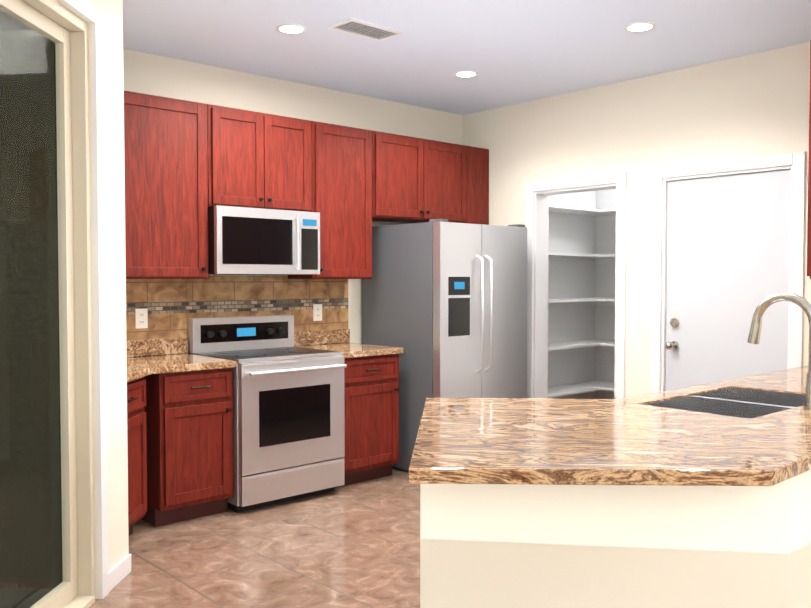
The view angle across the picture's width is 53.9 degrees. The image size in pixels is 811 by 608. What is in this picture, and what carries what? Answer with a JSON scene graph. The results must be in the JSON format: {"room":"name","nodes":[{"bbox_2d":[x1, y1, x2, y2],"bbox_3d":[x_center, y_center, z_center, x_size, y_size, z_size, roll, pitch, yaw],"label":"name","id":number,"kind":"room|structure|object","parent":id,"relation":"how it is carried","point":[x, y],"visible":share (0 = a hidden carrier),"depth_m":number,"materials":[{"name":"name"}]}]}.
{"room":"kitchen","nodes":[
{"label":"kitchen","id":0,"kind":"room"},
{"bbox_2d":[0,10,32,30],"bbox_3d":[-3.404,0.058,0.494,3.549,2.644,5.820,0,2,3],"label":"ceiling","id":1,"kind":"structure","parent":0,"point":[8,23],"depth_m":3.21,"materials":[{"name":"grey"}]},
{"bbox_2d":[0,30,60,582],"bbox_3d":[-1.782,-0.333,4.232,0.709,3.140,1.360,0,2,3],"label":"pane","id":2,"kind":"structure","parent":0,"point":[18,353],"depth_m":3.56,"materials":[{"name":"black glass"}]},
{"bbox_2d":[56,0,128,598],"bbox_3d":[-1.541,-0.218,0.586,0.160,3.140,6.220,0,2,3],"label":"wall","id":3,"kind":"structure","parent":0,"point":[111,11],"depth_m":3.55,"materials":[{"name":"beige paint"}]},
{"bbox_2d":[0,0,77,607],"bbox_3d":[-1.448,0.072,2.761,0.058,2.362,1.173,0,2,3],"label":"door","id":4,"kind":"structure","parent":3,"relation":"in","point":[7,204],"depth_m":3.18,"materials":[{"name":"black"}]},
{"bbox_2d":[22,0,108,607],"bbox_3d":[-1.431,0.044,2.372,0.161,2.502,2.144,0,2,3],"label":"door frame","id":5,"kind":"structure","parent":3,"relation":"attached to","point":[73,24],"depth_m":3.36,"materials":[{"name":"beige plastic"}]},
{"bbox_2d":[109,554,130,591],"bbox_3d":[-1.296,1.215,3.605,0.012,0.084,0.258,0,2,3],"label":"baseboard","id":6,"kind":"structure","parent":3,"relation":"attached to","point":[120,571],"depth_m":3.60,"materials":[{"name":"white wood"}]},
{"bbox_2d":[0,468,419,607],"bbox_3d":[2.077,1.328,2.937,8.560,0.100,11.200,0,2,3],"label":"floor","id":7,"kind":"structure","parent":0,"point":[356,545],"depth_m":3.94,"materials":[{"name":"tile"}]},
{"bbox_2d":[127,377,146,535],"bbox_3d":[-1.674,0.814,4.018,0.627,0.860,0.544,0,2,3],"label":"base cabinet","id":8,"kind":"object","parent":7,"relation":"on","point":[137,449],"visible":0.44,"depth_m":4.13,"materials":[{"name":"brown wood"}]},
{"bbox_2d":[141,368,232,526],"bbox_3d":[-1.345,0.793,4.685,0.449,0.860,0.630,-2,2,-42],"label":"base cabinet","id":9,"kind":"object","parent":7,"relation":"on","point":[189,418],"visible":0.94,"depth_m":4.45,"materials":[{"name":"brown wood"}]},
{"bbox_2d":[127,353,235,381],"bbox_3d":[-1.476,0.352,4.389,0.980,0.039,1.336,0,2,3],"label":"countertop","id":10,"kind":"structure","parent":9,"relation":"on","point":[140,367],"depth_m":4.48,"materials":[{"name":"stone"}]},
{"bbox_2d":[188,315,346,512],"bbox_3d":[-0.861,0.652,5.049,0.756,1.119,0.712,-2,2,-42],"label":"range","id":11,"kind":"object","parent":7,"relation":"on","point":[288,424],"visible":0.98,"depth_m":4.86,"materials":[{"name":"silver metal"}]},
{"bbox_2d":[334,354,398,487],"bbox_3d":[-0.415,0.767,5.520,0.524,0.860,0.630,-2,2,-42],"label":"base cabinet","id":12,"kind":"object","parent":7,"relation":"on","point":[371,398],"visible":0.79,"depth_m":5.33,"materials":[{"name":"brown wood"}]},
{"bbox_2d":[294,342,403,357],"bbox_3d":[-0.416,0.317,5.511,0.528,0.039,0.622,-2,2,-42],"label":"countertop","id":13,"kind":"structure","parent":12,"relation":"on","point":[350,350],"depth_m":5.39,"materials":[{"name":"stone"}]},
{"bbox_2d":[362,219,526,472],"bbox_3d":[0.312,0.297,5.941,0.910,1.773,0.901,-2,2,-42],"label":"fridge","id":14,"kind":"object","parent":7,"relation":"on","point":[444,303],"visible":0.73,"depth_m":5.59,"materials":[{"name":"grey metal"}]},
{"bbox_3d":[2.132,0.821,3.840,1.400,0.858,0.630,-2,2,-42],"label":"base cabinet","id":15,"kind":"object","parent":7,"relation":"on","visible":0},
{"bbox_2d":[409,366,810,485],"bbox_3d":[1.452,0.388,3.256,2.750,0.040,2.700,0,2,3],"label":"countertop","id":16,"kind":"structure","parent":15,"relation":"on","point":[552,441],"depth_m":2.31,"materials":[{"name":"stone"}]},
{"bbox_2d":[643,387,804,418],"bbox_3d":[1.300,0.511,3.105,0.752,0.264,0.422,-2,2,-42],"label":"double-bowl sink","id":17,"kind":"object","parent":16,"relation":"in","point":[742,402],"visible":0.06,"depth_m":3.21,"materials":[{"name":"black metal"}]},
{"bbox_2d":[747,292,810,408],"bbox_3d":[1.436,0.165,2.996,0.132,0.422,0.272,-2,2,-42],"label":"gooseneck faucet","id":18,"kind":"object","parent":16,"relation":"on","point":[804,304],"visible":1,"depth_m":2.95,"materials":[{"name":"silver metal"}]},
{"bbox_2d":[123,48,462,343],"bbox_3d":[-0.829,-0.178,5.654,3.691,2.740,0.159,-2,2,-42],"label":"wall","id":19,"kind":"structure","parent":0,"point":[153,74],"depth_m":5.54,"materials":[{"name":"beige paint"}]},
{"bbox_2d":[124,91,208,278],"bbox_3d":[-1.496,-0.673,4.694,0.600,1.050,0.345,-2,2,-42],"label":"upper cabinet","id":20,"kind":"object","parent":19,"relation":"attached to","point":[166,182],"visible":0.6,"depth_m":4.61,"materials":[{"name":"brown wood"}]},
{"bbox_2d":[126,276,347,340],"bbox_3d":[-1.188,0.060,5.223,2.050,0.489,0.010,-2,2,-42],"label":"backsplash","id":21,"kind":"structure","parent":19,"relation":"attached to","point":[173,306],"depth_m":5.24,"materials":[{"name":"tile"}]},
{"bbox_2d":[135,308,147,328],"bbox_3d":[-1.601,0.088,4.839,0.075,0.120,0.008,-2,2,-42],"label":"outlet","id":22,"kind":"object","parent":21,"relation":"attached to","point":[141,318],"visible":1,"depth_m":4.84,"materials":[{"name":"white plastic"}]},
{"bbox_2d":[313,304,321,320],"bbox_3d":[-0.628,0.060,5.713,0.075,0.120,0.008,-2,2,-42],"label":"outlet","id":23,"kind":"object","parent":21,"relation":"attached to","point":[317,312],"visible":1,"depth_m":5.71,"materials":[{"name":"white plastic"}]},
{"bbox_2d":[126,329,349,356],"bbox_3d":[-1.089,0.253,5.298,1.810,0.099,0.018,-2,2,-42],"label":"granite backsplash strip","id":24,"kind":"object","parent":19,"relation":"attached to","point":[149,347],"visible":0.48,"depth_m":5.00,"materials":[{"name":"brown stone"}]},
{"bbox_2d":[207,104,311,211],"bbox_3d":[-0.989,-0.907,5.143,0.758,0.610,0.345,-2,2,-42],"label":"upper cabinet","id":25,"kind":"object","parent":19,"relation":"attached to","point":[259,160],"visible":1,"depth_m":5.01,"materials":[{"name":"brown wood"}]},
{"bbox_2d":[208,206,319,274],"bbox_3d":[-0.957,-0.392,5.123,0.754,0.410,0.441,-2,2,-42],"label":"microwave","id":26,"kind":"object","parent":25,"relation":"attached to","point":[249,241],"visible":0.98,"depth_m":4.95,"materials":[{"name":"silver metal"}]},
{"bbox_2d":[288,121,371,278],"bbox_3d":[-0.513,-0.701,5.578,0.516,1.050,0.345,-2,2,-42],"label":"upper cabinet","id":27,"kind":"object","parent":19,"relation":"attached to","point":[342,180],"visible":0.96,"depth_m":5.47,"materials":[{"name":"brown wood"}]},
{"bbox_2d":[372,131,466,222],"bbox_3d":[0.040,-0.936,6.067,0.965,0.610,0.345,-2,2,-42],"label":"upper cabinet","id":28,"kind":"object","parent":19,"relation":"attached to","point":[417,180],"visible":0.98,"depth_m":5.92,"materials":[{"name":"brown wood"}]},
{"bbox_2d":[466,146,488,224],"bbox_3d":[0.482,-0.950,6.495,0.258,0.610,0.300,-2,2,-42],"label":"filler panel","id":29,"kind":"object","parent":19,"relation":"attached to","point":[477,185],"visible":0.4,"depth_m":6.38,"materials":[{"name":"brown wood"}]},
{"bbox_2d":[123,0,810,114],"bbox_3d":[2.077,-1.520,2.847,8.560,0.120,11.200,0,2,3],"label":"ceiling","id":30,"kind":"structure","parent":0,"point":[511,52],"depth_m":4.58,"materials":[{"name":"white paint"}]},
{"bbox_2d":[276,24,306,34],"bbox_3d":[-0.626,-1.505,4.371,0.170,0.006,0.170,0,2,3],"label":"recessed light","id":31,"kind":"object","parent":30,"relation":"in","point":[292,29],"visible":0.98,"depth_m":4.37,"materials":[{"name":"white"}]},
{"bbox_2d":[328,17,401,41],"bbox_3d":[-0.218,-1.501,4.372,0.360,0.012,0.200,-2,2,-42],"label":"ceiling vent","id":32,"kind":"object","parent":30,"relation":"in","point":[363,29],"visible":0.96,"depth_m":4.36,"materials":[{"name":"white metal"}]},
{"bbox_2d":[453,71,478,77],"bbox_3d":[0.405,-1.535,5.333,0.170,0.006,0.170,0,2,3],"label":"recessed light","id":33,"kind":"object","parent":30,"relation":"in","point":[465,74],"visible":0.98,"depth_m":5.33,"materials":[{"name":"white"}]},
{"bbox_2d":[624,22,655,32],"bbox_3d":[1.275,-1.504,4.336,0.170,0.006,0.170,0,2,3],"label":"recessed light","id":34,"kind":"object","parent":30,"relation":"in","point":[638,27],"visible":0.98,"depth_m":4.33,"materials":[{"name":"white"}]},
{"bbox_2d":[548,191,595,398],"bbox_3d":[1.264,-0.218,6.917,1.110,2.740,0.100,-2,2,-42],"label":"wall","id":35,"kind":"structure","parent":0,"point":[572,277],"depth_m":7.04,"materials":[{"name":"white paint"}]},
{"bbox_2d":[420,478,790,607],"bbox_3d":[0.566,0.867,2.355,1.036,0.858,0.120,0,2,7],"label":"wall","id":36,"kind":"structure","parent":0,"point":[555,546],"depth_m":2.29,"materials":[{"name":"beige paint"}]},
{"bbox_2d":[596,189,615,398],"bbox_3d":[2.244,-0.213,6.776,0.100,2.740,1.620,-2,2,-42],"label":"wall","id":37,"kind":"structure","parent":0,"point":[605,199],"depth_m":7.19,"materials":[{"name":"white paint"}]},
{"bbox_2d":[463,42,810,397],"bbox_3d":[3.493,-0.110,3.489,0.159,2.740,9.160,-2,2,-42],"label":"wall","id":38,"kind":"structure","parent":0,"point":[638,130],"depth_m":5.44,"materials":[{"name":"beige paint"}]},
{"bbox_2d":[526,172,626,398],"bbox_3d":[1.292,0.129,5.934,0.176,2.110,0.885,-2,2,-42],"label":"door frame","id":39,"kind":"structure","parent":38,"relation":"attached to","point":[537,214],"depth_m":6.14,"materials":[{"name":"white wood"}]},
{"bbox_2d":[548,380,613,397],"bbox_3d":[1.786,0.763,6.395,1.126,0.072,1.416,-2,2,-42],"label":"shelf","id":40,"kind":"object","parent":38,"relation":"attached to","point":[569,389],"visible":0.31,"depth_m":6.82,"materials":[{"name":"white wood"}]},
{"bbox_2d":[548,339,614,350],"bbox_3d":[1.786,0.384,6.383,1.126,0.072,1.416,-2,2,-42],"label":"shelf","id":41,"kind":"object","parent":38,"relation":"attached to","point":[602,343],"visible":0.31,"depth_m":6.77,"materials":[{"name":"white wood"}]},
{"bbox_2d":[548,297,614,305],"bbox_3d":[1.786,0.004,6.371,1.126,0.072,1.416,-2,2,-42],"label":"shelf","id":42,"kind":"object","parent":38,"relation":"attached to","point":[601,301],"visible":0.33,"depth_m":6.80,"materials":[{"name":"white wood"}]},
{"bbox_2d":[548,252,615,263],"bbox_3d":[1.786,-0.376,6.359,1.126,0.072,1.416,-2,2,-42],"label":"shelf","id":43,"kind":"object","parent":38,"relation":"attached to","point":[604,258],"visible":0.29,"depth_m":6.76,"materials":[{"name":"white wood"}]},
{"bbox_2d":[549,204,615,221],"bbox_3d":[1.786,-0.756,6.348,1.126,0.072,1.416,-2,2,-42],"label":"shelf","id":44,"kind":"object","parent":38,"relation":"attached to","point":[604,214],"visible":0.31,"depth_m":6.76,"materials":[{"name":"white wood"}]},
{"bbox_2d":[665,169,789,390],"bbox_3d":[1.993,0.197,5.031,0.143,2.007,0.806,-2,2,-42],"label":"door","id":45,"kind":"structure","parent":38,"relation":"in","point":[727,255],"depth_m":5.04,"materials":[{"name":"grey"}]},
{"bbox_2d":[650,151,805,393],"bbox_3d":[2.054,0.155,5.086,0.176,2.110,0.985,-2,2,-42],"label":"door frame","id":46,"kind":"structure","parent":38,"relation":"attached to","point":[796,161],"depth_m":4.99,"materials":[{"name":"white"}]},
{"bbox_2d":[789,470,810,607],"bbox_3d":[1.506,0.855,2.736,1.319,0.858,0.170,-2,2,-42],"label":"wall","id":47,"kind":"structure","parent":0,"point":[800,557],"depth_m":2.27,"materials":[{"name":"beige paint"}]},
{"bbox_3d":[2.466,-0.112,3.568,1.259,2.740,0.170,-2,2,-42],"label":"wall","id":48,"kind":"structure","parent":0,"visible":0},
{"bbox_2d":[807,40,810,278],"bbox_3d":[2.290,-0.643,3.744,1.250,1.050,0.345,-2,2,-42],"label":"upper cabinet","id":49,"kind":"object","parent":48,"relation":"attached to","point":[809,227],"visible":1,"depth_m":3.45,"materials":[{"name":"brown wood"}]},
{"label":"outside","id":50,"kind":"structure","parent":0,"visible":0},
{"bbox_2d":[0,588,51,607],"bbox_3d":[-5.735,1.386,1.902,8.349,0.100,8.300,0,2,3],"label":"floor","id":51,"kind":"structure","parent":50,"point":[18,600],"depth_m":3.49,"materials":[{"name":"concrete"}]}
]}

